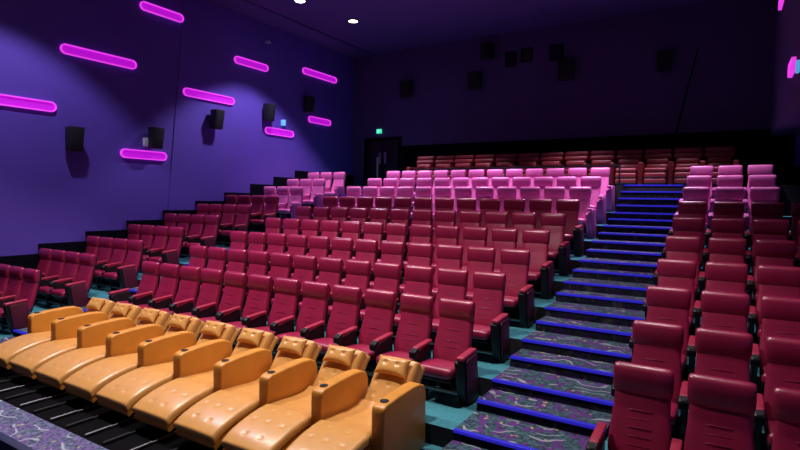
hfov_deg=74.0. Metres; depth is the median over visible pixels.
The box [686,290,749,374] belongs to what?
chair
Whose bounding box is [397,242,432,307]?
chair
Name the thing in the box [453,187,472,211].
chair
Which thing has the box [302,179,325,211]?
chair
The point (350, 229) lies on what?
chair
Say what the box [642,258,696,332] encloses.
chair
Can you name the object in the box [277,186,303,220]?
chair
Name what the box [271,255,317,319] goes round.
chair
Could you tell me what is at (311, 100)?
grille
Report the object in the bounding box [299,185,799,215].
floor
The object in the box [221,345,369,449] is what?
recliner
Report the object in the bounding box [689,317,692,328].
seat cushion
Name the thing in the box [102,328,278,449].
recliner
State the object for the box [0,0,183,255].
wall
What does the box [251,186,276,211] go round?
chair
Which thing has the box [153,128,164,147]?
grille
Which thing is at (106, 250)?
chair
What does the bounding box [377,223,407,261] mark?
chair
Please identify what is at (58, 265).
chair
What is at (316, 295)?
chair
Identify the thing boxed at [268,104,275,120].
grille
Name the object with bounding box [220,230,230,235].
seat cushion
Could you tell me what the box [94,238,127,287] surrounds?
chair
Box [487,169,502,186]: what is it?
chair
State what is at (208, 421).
recliner
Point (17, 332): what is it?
floor
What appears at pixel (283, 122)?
sensor box
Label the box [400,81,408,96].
grille
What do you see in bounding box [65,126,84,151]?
wall speaker
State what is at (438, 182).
chair
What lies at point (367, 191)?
chair
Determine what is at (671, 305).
chair
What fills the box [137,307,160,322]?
pillow
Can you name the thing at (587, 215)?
chair
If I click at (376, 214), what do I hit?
chair
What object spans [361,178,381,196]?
chair
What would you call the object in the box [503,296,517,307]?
seat cushion
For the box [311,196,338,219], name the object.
chair
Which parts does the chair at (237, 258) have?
backrest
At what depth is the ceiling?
16.76 m
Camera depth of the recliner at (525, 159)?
16.11 m
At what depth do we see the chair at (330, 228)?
11.60 m
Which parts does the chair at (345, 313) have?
armrest, backrest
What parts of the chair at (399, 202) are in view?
backrest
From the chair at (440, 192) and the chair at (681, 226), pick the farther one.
the chair at (440, 192)
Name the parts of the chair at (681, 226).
backrest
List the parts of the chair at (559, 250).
backrest, armrest, panel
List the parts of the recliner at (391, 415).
backrest, armrest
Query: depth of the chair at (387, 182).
15.73 m
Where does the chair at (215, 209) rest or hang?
on the floor at (443, 411)
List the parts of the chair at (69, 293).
armrest, armrest, panel, backrest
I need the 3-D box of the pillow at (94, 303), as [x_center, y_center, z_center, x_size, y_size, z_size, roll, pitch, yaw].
[-5.019,1.300,8.764,0.400,0.172,0.141,3,3,32]
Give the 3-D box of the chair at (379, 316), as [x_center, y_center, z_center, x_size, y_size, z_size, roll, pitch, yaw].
[-0.442,1.454,7.052,0.593,1.133,0.714,3,3,32]
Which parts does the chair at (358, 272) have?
backrest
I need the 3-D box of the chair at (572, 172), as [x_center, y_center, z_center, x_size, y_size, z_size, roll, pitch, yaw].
[4.492,-0.930,13.795,0.593,1.133,0.714,3,3,32]
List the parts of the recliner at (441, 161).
backrest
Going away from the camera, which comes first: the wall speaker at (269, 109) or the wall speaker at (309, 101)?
the wall speaker at (269, 109)
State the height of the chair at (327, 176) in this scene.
1.133 m
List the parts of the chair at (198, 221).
backrest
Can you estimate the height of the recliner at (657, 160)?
1.024 m
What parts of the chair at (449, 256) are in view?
backrest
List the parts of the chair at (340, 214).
backrest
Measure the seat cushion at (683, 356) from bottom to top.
0.157 m
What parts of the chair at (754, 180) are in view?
backrest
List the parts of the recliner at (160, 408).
rail, rail, armrest, backrest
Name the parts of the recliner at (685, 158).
armrest, backrest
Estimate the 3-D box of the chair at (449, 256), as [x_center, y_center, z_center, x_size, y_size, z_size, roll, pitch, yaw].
[0.668,0.904,8.815,0.593,1.133,0.714,3,3,32]
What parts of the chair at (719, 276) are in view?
armrest, backrest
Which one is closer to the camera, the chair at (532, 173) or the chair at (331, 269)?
the chair at (331, 269)
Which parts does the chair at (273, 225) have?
backrest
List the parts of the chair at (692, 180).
backrest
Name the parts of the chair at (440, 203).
backrest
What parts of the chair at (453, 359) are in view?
armrest, backrest, armrest, panel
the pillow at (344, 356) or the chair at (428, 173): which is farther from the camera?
the chair at (428, 173)
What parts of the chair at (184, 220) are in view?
backrest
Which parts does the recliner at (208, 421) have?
rail, armrest, backrest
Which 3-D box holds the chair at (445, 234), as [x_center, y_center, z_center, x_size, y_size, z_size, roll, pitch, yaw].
[0.736,0.582,9.996,0.593,1.133,0.714,3,3,32]
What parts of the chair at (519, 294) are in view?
backrest, armrest, panel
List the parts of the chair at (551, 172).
backrest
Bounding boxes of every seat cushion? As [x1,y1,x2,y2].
[0,308,29,317]
[34,331,50,339]
[39,286,54,294]
[51,289,66,297]
[57,338,76,347]
[84,345,105,357]
[94,270,105,276]
[103,272,118,279]
[114,353,137,367]
[136,304,152,308]
[142,255,148,260]
[145,361,172,376]
[148,257,162,262]
[158,308,173,315]
[179,312,196,317]
[181,370,212,387]
[186,243,200,247]
[200,317,220,321]
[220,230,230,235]
[224,378,259,409]
[227,321,246,334]
[250,219,263,224]
[252,326,275,335]
[270,386,314,426]
[276,332,304,343]
[277,209,290,213]
[302,200,313,203]
[311,337,338,353]
[324,192,334,195]
[324,399,374,449]
[327,305,332,314]
[346,344,375,360]
[359,309,364,320]
[376,351,413,363]
[394,314,400,325]
[399,284,404,293]
[420,358,454,379]
[431,288,437,297]
[431,319,439,332]
[466,291,473,300]
[472,324,490,339]
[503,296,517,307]
[528,271,539,280]
[548,251,557,258]
[564,234,572,240]
[578,218,585,224]
[615,168,637,172]
[644,167,667,172]
[671,402,678,424]
[674,167,689,171]
[681,354,686,369]
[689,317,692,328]
[756,325,761,337]
[759,366,766,383]
[764,421,773,445]
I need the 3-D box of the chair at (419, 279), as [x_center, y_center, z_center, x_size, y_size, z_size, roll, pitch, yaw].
[0.113,1.192,7.934,0.593,1.133,0.714,3,3,32]
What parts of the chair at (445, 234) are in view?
backrest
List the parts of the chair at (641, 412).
armrest, backrest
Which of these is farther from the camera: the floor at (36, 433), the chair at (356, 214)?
the chair at (356, 214)
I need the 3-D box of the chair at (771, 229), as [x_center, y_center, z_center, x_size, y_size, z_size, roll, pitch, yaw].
[5.663,0.479,8.185,0.593,1.133,0.714,3,3,32]
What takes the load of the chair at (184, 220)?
on the floor at (443, 411)
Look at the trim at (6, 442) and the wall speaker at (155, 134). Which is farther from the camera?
the wall speaker at (155, 134)
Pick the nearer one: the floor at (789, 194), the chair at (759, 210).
the chair at (759, 210)
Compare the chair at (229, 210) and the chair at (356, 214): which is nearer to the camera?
the chair at (356, 214)
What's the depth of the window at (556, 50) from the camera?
17.54 m
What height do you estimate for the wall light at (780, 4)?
0.236 m
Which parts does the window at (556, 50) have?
pane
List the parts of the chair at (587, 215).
backrest, panel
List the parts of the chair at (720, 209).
backrest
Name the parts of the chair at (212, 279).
armrest, backrest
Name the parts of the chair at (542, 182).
backrest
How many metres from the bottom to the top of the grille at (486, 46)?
0.500 m
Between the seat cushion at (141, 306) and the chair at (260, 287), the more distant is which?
the seat cushion at (141, 306)
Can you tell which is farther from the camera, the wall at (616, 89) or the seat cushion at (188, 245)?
the wall at (616, 89)
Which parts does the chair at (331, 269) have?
backrest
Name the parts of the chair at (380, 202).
backrest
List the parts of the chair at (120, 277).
armrest, armrest, panel, backrest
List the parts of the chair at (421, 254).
backrest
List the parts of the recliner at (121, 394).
rail, rail, armrest, backrest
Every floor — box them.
[0,190,362,343]
[0,205,791,449]
[0,400,107,449]
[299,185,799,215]
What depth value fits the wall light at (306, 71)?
20.05 m
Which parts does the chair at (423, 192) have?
backrest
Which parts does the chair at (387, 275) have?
backrest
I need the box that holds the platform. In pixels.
[0,368,224,449]
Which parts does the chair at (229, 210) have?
backrest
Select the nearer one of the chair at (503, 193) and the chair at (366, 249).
the chair at (366, 249)
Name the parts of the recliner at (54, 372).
rail, rail, armrest, backrest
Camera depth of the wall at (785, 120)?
10.66 m
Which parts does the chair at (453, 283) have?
backrest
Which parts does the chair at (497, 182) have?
backrest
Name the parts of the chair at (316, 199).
backrest, panel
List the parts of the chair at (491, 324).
backrest, armrest, panel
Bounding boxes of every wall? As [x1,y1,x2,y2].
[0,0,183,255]
[168,0,353,209]
[353,0,776,184]
[771,0,799,135]
[794,135,799,167]
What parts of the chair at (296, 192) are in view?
backrest, panel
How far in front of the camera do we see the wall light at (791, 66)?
8.82 m
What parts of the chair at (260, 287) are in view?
armrest, backrest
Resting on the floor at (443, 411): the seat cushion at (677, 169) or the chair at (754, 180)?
the chair at (754, 180)
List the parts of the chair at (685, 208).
backrest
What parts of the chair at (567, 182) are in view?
backrest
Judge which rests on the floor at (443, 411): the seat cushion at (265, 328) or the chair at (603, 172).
the chair at (603, 172)
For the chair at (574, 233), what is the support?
on the floor at (443, 411)
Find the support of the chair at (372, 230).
on the floor at (443, 411)
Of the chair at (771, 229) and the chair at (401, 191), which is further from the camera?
the chair at (401, 191)
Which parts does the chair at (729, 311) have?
armrest, backrest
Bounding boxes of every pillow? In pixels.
[86,297,106,310]
[110,302,131,316]
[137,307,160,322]
[167,313,191,329]
[200,320,226,336]
[236,327,264,345]
[277,335,307,355]
[322,344,356,366]
[374,354,411,378]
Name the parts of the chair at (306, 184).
backrest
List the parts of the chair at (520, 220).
backrest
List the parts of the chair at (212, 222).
armrest, panel, backrest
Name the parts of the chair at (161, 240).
backrest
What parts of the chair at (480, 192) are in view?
backrest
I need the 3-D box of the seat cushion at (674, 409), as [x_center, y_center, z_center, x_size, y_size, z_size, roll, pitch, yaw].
[2.433,1.777,5.154,0.470,0.157,0.485,3,3,32]
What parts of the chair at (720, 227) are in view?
backrest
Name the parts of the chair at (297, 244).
backrest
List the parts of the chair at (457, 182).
backrest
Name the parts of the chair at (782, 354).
armrest, backrest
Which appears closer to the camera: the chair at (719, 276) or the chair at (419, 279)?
the chair at (719, 276)
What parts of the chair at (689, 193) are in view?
backrest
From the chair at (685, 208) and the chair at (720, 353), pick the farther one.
the chair at (685, 208)
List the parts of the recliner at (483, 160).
armrest, backrest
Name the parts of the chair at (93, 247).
backrest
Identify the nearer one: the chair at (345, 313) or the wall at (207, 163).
the chair at (345, 313)
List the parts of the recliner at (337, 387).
armrest, backrest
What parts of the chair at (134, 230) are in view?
backrest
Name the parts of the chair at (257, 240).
backrest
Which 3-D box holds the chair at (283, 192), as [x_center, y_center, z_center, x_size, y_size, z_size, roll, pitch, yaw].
[-3.844,-0.637,16.483,0.593,1.133,0.714,3,3,32]
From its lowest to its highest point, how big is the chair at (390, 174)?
1.133 m
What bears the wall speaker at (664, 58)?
attached to the wall at (616, 89)
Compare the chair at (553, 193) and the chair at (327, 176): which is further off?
the chair at (327, 176)
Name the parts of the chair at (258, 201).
backrest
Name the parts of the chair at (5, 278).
backrest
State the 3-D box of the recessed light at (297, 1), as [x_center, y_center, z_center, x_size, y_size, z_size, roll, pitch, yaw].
[-2.951,-6.616,15.674,0.370,0.030,0.370,3,3,32]
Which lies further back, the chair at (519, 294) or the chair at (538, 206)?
the chair at (538, 206)
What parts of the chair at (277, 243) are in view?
backrest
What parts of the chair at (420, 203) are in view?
backrest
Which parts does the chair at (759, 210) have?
backrest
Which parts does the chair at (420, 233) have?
backrest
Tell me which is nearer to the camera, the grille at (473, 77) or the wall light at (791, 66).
the wall light at (791, 66)
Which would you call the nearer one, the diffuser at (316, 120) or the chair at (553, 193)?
the chair at (553, 193)
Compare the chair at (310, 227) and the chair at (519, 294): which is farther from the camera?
the chair at (310, 227)
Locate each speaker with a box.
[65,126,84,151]
[148,127,164,148]
[210,109,224,129]
[263,103,275,121]
[304,96,314,112]
[400,80,411,97]
[467,71,481,89]
[480,41,493,59]
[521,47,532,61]
[558,57,574,80]
[656,49,672,71]
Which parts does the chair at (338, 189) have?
backrest, panel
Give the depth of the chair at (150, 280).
9.82 m
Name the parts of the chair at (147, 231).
backrest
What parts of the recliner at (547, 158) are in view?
backrest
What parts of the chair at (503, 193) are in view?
backrest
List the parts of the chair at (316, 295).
armrest, backrest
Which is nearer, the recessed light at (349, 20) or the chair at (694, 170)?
the chair at (694, 170)
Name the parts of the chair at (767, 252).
backrest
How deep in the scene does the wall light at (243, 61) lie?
17.20 m
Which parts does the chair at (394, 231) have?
backrest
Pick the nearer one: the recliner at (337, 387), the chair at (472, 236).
the recliner at (337, 387)
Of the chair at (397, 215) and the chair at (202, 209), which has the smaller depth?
the chair at (397, 215)
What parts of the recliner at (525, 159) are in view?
backrest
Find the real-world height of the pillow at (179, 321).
0.172 m
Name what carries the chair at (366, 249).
on the floor at (443, 411)
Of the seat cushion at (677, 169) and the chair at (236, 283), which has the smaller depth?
the chair at (236, 283)
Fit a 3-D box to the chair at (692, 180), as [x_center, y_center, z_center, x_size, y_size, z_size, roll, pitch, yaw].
[6.356,-0.511,11.425,0.593,1.133,0.714,3,3,32]
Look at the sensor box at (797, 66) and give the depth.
8.07 m
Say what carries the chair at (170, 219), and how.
on the floor at (443, 411)
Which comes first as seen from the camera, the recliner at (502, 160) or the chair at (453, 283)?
the chair at (453, 283)
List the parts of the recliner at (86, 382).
rail, rail, armrest, backrest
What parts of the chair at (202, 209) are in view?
backrest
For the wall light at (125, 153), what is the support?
attached to the wall at (49, 193)
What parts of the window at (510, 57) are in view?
pane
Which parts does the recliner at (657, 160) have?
armrest, backrest, armrest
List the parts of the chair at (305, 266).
backrest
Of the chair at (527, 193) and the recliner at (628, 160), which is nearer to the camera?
the chair at (527, 193)
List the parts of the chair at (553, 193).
backrest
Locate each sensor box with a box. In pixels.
[143,138,147,146]
[281,120,285,125]
[795,60,799,72]
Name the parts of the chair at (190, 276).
armrest, backrest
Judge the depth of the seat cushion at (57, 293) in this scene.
10.58 m
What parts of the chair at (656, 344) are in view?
backrest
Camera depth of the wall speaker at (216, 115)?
15.81 m
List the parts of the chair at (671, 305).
backrest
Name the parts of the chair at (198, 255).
backrest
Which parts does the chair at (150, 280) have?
armrest, backrest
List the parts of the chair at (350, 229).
backrest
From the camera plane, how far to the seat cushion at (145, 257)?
12.58 m
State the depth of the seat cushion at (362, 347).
6.83 m
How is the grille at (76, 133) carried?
attached to the wall speaker at (74, 136)
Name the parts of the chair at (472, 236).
backrest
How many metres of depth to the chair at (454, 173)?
15.74 m
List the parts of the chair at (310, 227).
backrest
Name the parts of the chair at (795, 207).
backrest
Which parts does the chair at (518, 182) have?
backrest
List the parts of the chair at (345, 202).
backrest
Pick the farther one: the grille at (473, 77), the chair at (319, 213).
the grille at (473, 77)
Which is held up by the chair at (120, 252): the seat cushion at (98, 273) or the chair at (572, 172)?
the seat cushion at (98, 273)
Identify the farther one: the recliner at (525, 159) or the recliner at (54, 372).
the recliner at (525, 159)
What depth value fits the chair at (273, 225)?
12.51 m
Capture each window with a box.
[505,51,516,67]
[549,43,562,60]
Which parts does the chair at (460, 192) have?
backrest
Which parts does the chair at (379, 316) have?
armrest, backrest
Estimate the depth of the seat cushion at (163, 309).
8.91 m
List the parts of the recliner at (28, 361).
rail, rail, armrest, backrest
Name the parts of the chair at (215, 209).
backrest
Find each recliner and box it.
[0,298,114,375]
[0,303,142,392]
[5,308,171,406]
[33,314,204,420]
[65,321,239,436]
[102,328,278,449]
[171,336,321,449]
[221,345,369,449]
[286,355,425,449]
[407,156,435,184]
[425,156,455,184]
[445,155,475,182]
[465,154,495,177]
[486,153,517,176]
[509,153,540,176]
[532,152,565,176]
[564,151,590,176]
[582,150,615,184]
[609,149,645,184]
[637,148,674,184]
[667,147,705,184]
[700,146,739,184]
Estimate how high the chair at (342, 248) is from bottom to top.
1.133 m
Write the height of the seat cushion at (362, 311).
0.157 m
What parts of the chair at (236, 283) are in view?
armrest, backrest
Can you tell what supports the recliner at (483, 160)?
on the floor at (789, 194)
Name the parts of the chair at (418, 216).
backrest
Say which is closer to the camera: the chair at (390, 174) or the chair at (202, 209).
the chair at (202, 209)
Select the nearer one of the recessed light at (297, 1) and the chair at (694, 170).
the chair at (694, 170)
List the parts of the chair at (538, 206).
backrest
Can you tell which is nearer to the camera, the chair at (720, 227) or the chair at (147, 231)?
the chair at (720, 227)
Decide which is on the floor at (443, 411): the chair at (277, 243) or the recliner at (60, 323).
the chair at (277, 243)
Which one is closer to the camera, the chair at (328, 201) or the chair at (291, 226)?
the chair at (291, 226)
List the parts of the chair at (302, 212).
backrest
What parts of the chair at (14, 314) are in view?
armrest, armrest, panel, backrest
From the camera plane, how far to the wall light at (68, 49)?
13.05 m
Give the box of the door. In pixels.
[364,137,400,184]
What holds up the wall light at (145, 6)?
attached to the wall at (49, 193)
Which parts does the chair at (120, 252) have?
backrest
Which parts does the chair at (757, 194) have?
backrest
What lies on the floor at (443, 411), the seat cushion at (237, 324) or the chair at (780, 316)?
the chair at (780, 316)
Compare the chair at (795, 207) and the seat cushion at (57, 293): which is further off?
the seat cushion at (57, 293)
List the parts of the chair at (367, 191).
backrest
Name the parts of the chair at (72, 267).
armrest, backrest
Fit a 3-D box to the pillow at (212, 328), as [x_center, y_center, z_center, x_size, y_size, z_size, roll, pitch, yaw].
[-2.552,1.412,7.244,0.400,0.172,0.141,3,3,32]
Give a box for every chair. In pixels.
[0,264,10,296]
[0,266,24,324]
[0,268,41,333]
[36,248,52,280]
[36,250,65,301]
[39,251,80,305]
[48,253,97,306]
[85,236,99,256]
[92,237,113,284]
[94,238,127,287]
[100,239,144,290]
[108,261,160,304]
[127,224,141,239]
[128,263,179,308]
[139,225,154,268]
[140,226,168,271]
[145,227,184,265]
[147,266,201,330]
[164,213,177,227]
[168,268,223,336]
[169,214,190,237]
[179,214,204,257]
[179,245,207,285]
[180,247,227,292]
[184,215,220,249]
[191,204,222,229]
[191,271,247,321]
[196,204,208,215]
[201,249,247,304]
[205,204,236,244]
[207,231,247,271]
[215,274,273,346]
[219,205,251,245]
[222,195,250,220]
[223,250,269,309]
[225,195,237,206]
[227,232,267,273]
[236,195,264,231]
[241,277,300,353]
[247,218,282,249]
[247,233,286,270]
[247,252,292,314]
[250,195,278,232]
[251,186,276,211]
[263,186,289,214]
[265,218,300,251]
[268,234,307,275]
[269,281,330,346]
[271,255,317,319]
[276,179,298,196]
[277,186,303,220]
[281,206,312,233]
[285,219,319,252]
[288,179,311,202]
[291,236,329,278]
[298,257,343,325]
[300,207,329,234]
[300,284,362,366]
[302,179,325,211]
[306,220,340,254]
[308,172,319,195]
[310,172,332,196]
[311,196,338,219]
[315,237,353,281]
[319,207,348,235]
[324,172,345,202]
[327,259,371,324]
[329,196,355,219]
[329,221,361,256]
[333,288,396,376]
[338,187,361,206]
[339,208,367,236]
[341,239,378,284]
[348,197,373,220]
[352,222,383,259]
[355,187,377,207]
[357,262,401,335]
[360,208,388,238]
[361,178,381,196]
[367,197,391,221]
[369,240,404,288]
[369,293,433,363]
[373,187,395,207]
[377,178,397,196]
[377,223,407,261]
[381,209,409,254]
[386,197,411,237]
[387,171,399,186]
[390,187,413,222]
[392,265,433,339]
[393,178,414,208]
[396,171,415,196]
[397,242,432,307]
[402,224,432,281]
[405,209,432,260]
[407,197,432,241]
[409,187,431,225]
[409,298,478,405]
[411,178,431,210]
[413,170,431,201]
[430,268,468,344]
[431,244,462,300]
[432,170,448,196]
[432,178,449,207]
[432,187,451,220]
[432,198,453,235]
[432,210,456,251]
[432,225,459,272]
[450,170,465,189]
[451,177,468,199]
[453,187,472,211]
[456,198,476,226]
[458,211,481,245]
[462,226,487,269]
[466,246,495,300]
[468,170,484,186]
[472,177,488,197]
[472,271,509,362]
[475,187,493,210]
[480,198,500,226]
[485,211,507,246]
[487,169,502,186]
[492,177,509,198]
[492,228,517,272]
[497,187,516,211]
[500,248,534,327]
[504,199,525,227]
[506,169,522,186]
[512,177,530,198]
[512,212,536,248]
[520,187,540,212]
[522,229,553,299]
[526,169,542,186]
[529,199,551,229]
[534,177,552,198]
[541,213,570,275]
[544,187,564,212]
[546,168,564,186]
[556,199,583,256]
[557,177,576,198]
[568,168,586,186]
[569,187,595,238]
[581,176,605,223]
[586,361,674,449]
[590,167,614,211]
[611,320,683,439]
[629,285,690,374]
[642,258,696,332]
[653,235,700,298]
[661,217,703,271]
[668,201,706,248]
[670,373,756,449]
[674,187,709,229]
[677,327,752,449]
[679,175,711,224]
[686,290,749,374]
[690,166,712,210]
[693,261,747,335]
[698,237,746,315]
[702,218,745,287]
[705,201,744,260]
[708,187,743,236]
[710,175,742,217]
[712,165,742,200]
[742,165,772,211]
[743,175,776,225]
[743,187,779,242]
[744,202,783,263]
[745,219,789,291]
[746,239,795,321]
[748,265,799,341]
[750,296,799,388]
[753,336,799,449]
[771,387,799,449]
[787,203,799,253]
[794,220,799,266]
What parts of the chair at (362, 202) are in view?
backrest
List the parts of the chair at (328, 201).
backrest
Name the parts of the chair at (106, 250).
backrest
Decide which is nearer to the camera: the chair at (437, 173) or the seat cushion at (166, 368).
the seat cushion at (166, 368)
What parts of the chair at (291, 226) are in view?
backrest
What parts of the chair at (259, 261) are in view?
backrest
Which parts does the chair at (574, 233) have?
backrest, panel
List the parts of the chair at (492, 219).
backrest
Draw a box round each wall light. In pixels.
[0,94,56,111]
[60,43,136,68]
[120,149,166,160]
[139,1,183,22]
[183,88,234,104]
[234,56,268,71]
[265,127,293,137]
[302,67,336,82]
[308,116,330,125]
[778,0,783,10]
[787,57,795,77]
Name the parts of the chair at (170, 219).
backrest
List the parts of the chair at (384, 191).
backrest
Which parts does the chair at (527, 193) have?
backrest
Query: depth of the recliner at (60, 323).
8.09 m
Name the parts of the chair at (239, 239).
backrest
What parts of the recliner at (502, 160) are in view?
backrest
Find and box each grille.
[70,127,83,149]
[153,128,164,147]
[215,110,224,127]
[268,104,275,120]
[308,97,314,111]
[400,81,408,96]
[468,72,478,88]
[481,42,490,57]
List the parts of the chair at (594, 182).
backrest, panel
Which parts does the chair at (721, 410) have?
armrest, backrest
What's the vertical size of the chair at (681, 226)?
1.133 m
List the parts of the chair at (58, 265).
backrest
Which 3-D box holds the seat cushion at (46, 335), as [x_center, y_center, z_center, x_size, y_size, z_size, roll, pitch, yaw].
[-5.282,1.755,8.352,0.572,0.212,0.700,3,3,32]
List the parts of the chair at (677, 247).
backrest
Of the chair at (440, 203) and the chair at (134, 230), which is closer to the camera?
the chair at (440, 203)
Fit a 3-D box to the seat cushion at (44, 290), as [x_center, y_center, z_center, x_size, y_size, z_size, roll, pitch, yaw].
[-7.211,1.355,11.093,0.470,0.157,0.485,3,3,32]
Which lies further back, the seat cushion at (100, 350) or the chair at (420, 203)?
the chair at (420, 203)
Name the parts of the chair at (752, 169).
backrest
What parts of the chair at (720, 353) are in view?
armrest, backrest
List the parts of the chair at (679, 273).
backrest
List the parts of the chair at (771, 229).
backrest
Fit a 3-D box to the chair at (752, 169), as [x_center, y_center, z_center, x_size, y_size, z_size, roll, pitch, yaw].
[7.888,-0.775,11.704,0.593,1.133,0.714,3,3,32]
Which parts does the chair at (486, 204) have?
backrest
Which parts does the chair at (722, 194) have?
backrest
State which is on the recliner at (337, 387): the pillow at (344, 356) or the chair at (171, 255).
the pillow at (344, 356)
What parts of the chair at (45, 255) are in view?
backrest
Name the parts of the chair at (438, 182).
backrest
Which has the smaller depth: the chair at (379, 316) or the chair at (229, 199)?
the chair at (379, 316)
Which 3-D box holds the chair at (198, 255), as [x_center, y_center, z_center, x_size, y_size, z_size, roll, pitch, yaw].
[-4.307,0.991,10.655,0.658,1.133,0.714,3,3,32]
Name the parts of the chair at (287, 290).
armrest, backrest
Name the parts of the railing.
rail, post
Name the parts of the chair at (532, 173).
backrest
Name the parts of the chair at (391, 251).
backrest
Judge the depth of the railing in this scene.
14.86 m
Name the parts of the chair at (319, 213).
backrest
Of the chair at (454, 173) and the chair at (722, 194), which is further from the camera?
the chair at (454, 173)
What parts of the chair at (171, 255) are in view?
armrest, panel, backrest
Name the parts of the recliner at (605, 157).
backrest, armrest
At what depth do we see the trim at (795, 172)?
13.28 m
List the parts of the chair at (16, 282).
backrest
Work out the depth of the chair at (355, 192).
15.15 m
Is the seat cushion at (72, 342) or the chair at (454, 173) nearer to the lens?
the seat cushion at (72, 342)
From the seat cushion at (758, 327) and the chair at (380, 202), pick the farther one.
the chair at (380, 202)
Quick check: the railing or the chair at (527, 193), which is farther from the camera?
the railing
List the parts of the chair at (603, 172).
backrest, panel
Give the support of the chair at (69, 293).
on the floor at (443, 411)
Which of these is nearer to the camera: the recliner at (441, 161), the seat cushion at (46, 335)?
the seat cushion at (46, 335)
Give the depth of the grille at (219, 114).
15.83 m
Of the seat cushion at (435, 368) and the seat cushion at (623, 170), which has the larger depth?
the seat cushion at (623, 170)
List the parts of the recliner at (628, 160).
armrest, backrest, armrest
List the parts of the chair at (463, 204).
backrest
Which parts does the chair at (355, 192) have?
backrest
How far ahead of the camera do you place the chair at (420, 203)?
12.78 m
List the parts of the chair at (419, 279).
backrest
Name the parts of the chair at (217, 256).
backrest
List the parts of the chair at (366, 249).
backrest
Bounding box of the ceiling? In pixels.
[247,0,715,53]
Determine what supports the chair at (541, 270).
on the floor at (443, 411)
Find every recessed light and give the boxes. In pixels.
[294,0,305,3]
[348,19,358,22]
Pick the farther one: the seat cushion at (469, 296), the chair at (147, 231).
the chair at (147, 231)
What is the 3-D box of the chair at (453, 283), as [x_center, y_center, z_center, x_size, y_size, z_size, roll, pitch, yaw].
[0.601,1.214,7.634,0.593,1.133,0.714,3,3,32]
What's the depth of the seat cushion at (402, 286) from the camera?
8.81 m
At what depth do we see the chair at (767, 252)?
7.43 m
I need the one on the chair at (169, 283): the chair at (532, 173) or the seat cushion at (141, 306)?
the seat cushion at (141, 306)
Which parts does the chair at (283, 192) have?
backrest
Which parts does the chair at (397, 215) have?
backrest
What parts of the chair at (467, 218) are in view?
backrest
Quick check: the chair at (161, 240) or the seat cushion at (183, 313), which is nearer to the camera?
the seat cushion at (183, 313)
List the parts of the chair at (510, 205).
backrest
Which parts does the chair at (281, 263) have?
backrest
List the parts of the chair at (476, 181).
backrest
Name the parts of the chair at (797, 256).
backrest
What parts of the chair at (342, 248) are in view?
backrest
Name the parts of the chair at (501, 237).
backrest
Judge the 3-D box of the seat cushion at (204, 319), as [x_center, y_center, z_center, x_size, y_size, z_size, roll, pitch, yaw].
[-2.915,1.551,8.447,0.470,0.157,0.485,3,3,32]
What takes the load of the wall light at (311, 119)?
attached to the wall at (207, 163)
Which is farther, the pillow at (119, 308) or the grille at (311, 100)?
the grille at (311, 100)
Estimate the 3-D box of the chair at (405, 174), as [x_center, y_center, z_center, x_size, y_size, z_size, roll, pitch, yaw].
[0.100,-1.130,16.499,0.593,1.133,0.714,3,3,32]
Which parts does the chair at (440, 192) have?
backrest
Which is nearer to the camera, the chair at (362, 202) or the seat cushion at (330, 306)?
the seat cushion at (330, 306)
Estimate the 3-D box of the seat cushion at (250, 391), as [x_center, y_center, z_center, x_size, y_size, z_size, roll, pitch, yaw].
[-1.580,1.924,6.073,0.572,0.212,0.700,3,3,32]
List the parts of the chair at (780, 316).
armrest, backrest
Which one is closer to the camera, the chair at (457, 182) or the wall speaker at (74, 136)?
the wall speaker at (74, 136)
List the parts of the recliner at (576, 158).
backrest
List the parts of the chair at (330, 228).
backrest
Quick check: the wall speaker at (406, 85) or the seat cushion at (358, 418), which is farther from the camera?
the wall speaker at (406, 85)
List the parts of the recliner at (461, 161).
backrest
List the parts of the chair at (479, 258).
backrest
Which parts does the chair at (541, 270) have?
backrest, armrest, panel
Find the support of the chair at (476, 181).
on the floor at (443, 411)
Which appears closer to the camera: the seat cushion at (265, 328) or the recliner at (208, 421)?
the recliner at (208, 421)
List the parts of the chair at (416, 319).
armrest, backrest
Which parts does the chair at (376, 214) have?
backrest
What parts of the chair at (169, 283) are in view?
armrest, backrest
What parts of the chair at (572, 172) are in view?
backrest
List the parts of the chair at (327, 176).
backrest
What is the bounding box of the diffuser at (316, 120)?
[310,117,329,124]
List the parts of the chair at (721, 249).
backrest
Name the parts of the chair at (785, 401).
backrest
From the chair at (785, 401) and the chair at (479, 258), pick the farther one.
the chair at (479, 258)
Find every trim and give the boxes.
[0,171,353,268]
[0,432,33,449]
[205,0,373,58]
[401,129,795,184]
[675,49,698,132]
[790,165,799,184]
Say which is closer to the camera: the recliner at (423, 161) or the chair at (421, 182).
the chair at (421, 182)
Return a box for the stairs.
[441,185,682,449]
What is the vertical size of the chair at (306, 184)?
1.133 m
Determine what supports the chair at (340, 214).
on the floor at (443, 411)
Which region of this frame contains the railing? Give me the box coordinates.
[412,165,620,184]
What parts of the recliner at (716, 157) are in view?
backrest, armrest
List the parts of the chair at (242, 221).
backrest, panel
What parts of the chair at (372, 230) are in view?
backrest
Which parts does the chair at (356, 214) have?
backrest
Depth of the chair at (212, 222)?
13.58 m
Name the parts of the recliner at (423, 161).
armrest, backrest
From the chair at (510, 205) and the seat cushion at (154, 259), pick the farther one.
the seat cushion at (154, 259)
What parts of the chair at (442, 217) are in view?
backrest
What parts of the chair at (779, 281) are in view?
armrest, backrest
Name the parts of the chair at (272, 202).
backrest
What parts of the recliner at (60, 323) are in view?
rail, armrest, armrest, backrest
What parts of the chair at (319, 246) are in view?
backrest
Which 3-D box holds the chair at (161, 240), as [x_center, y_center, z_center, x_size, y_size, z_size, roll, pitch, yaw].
[-6.068,0.598,12.963,0.593,1.133,0.714,3,3,32]
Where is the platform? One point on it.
(152, 433)

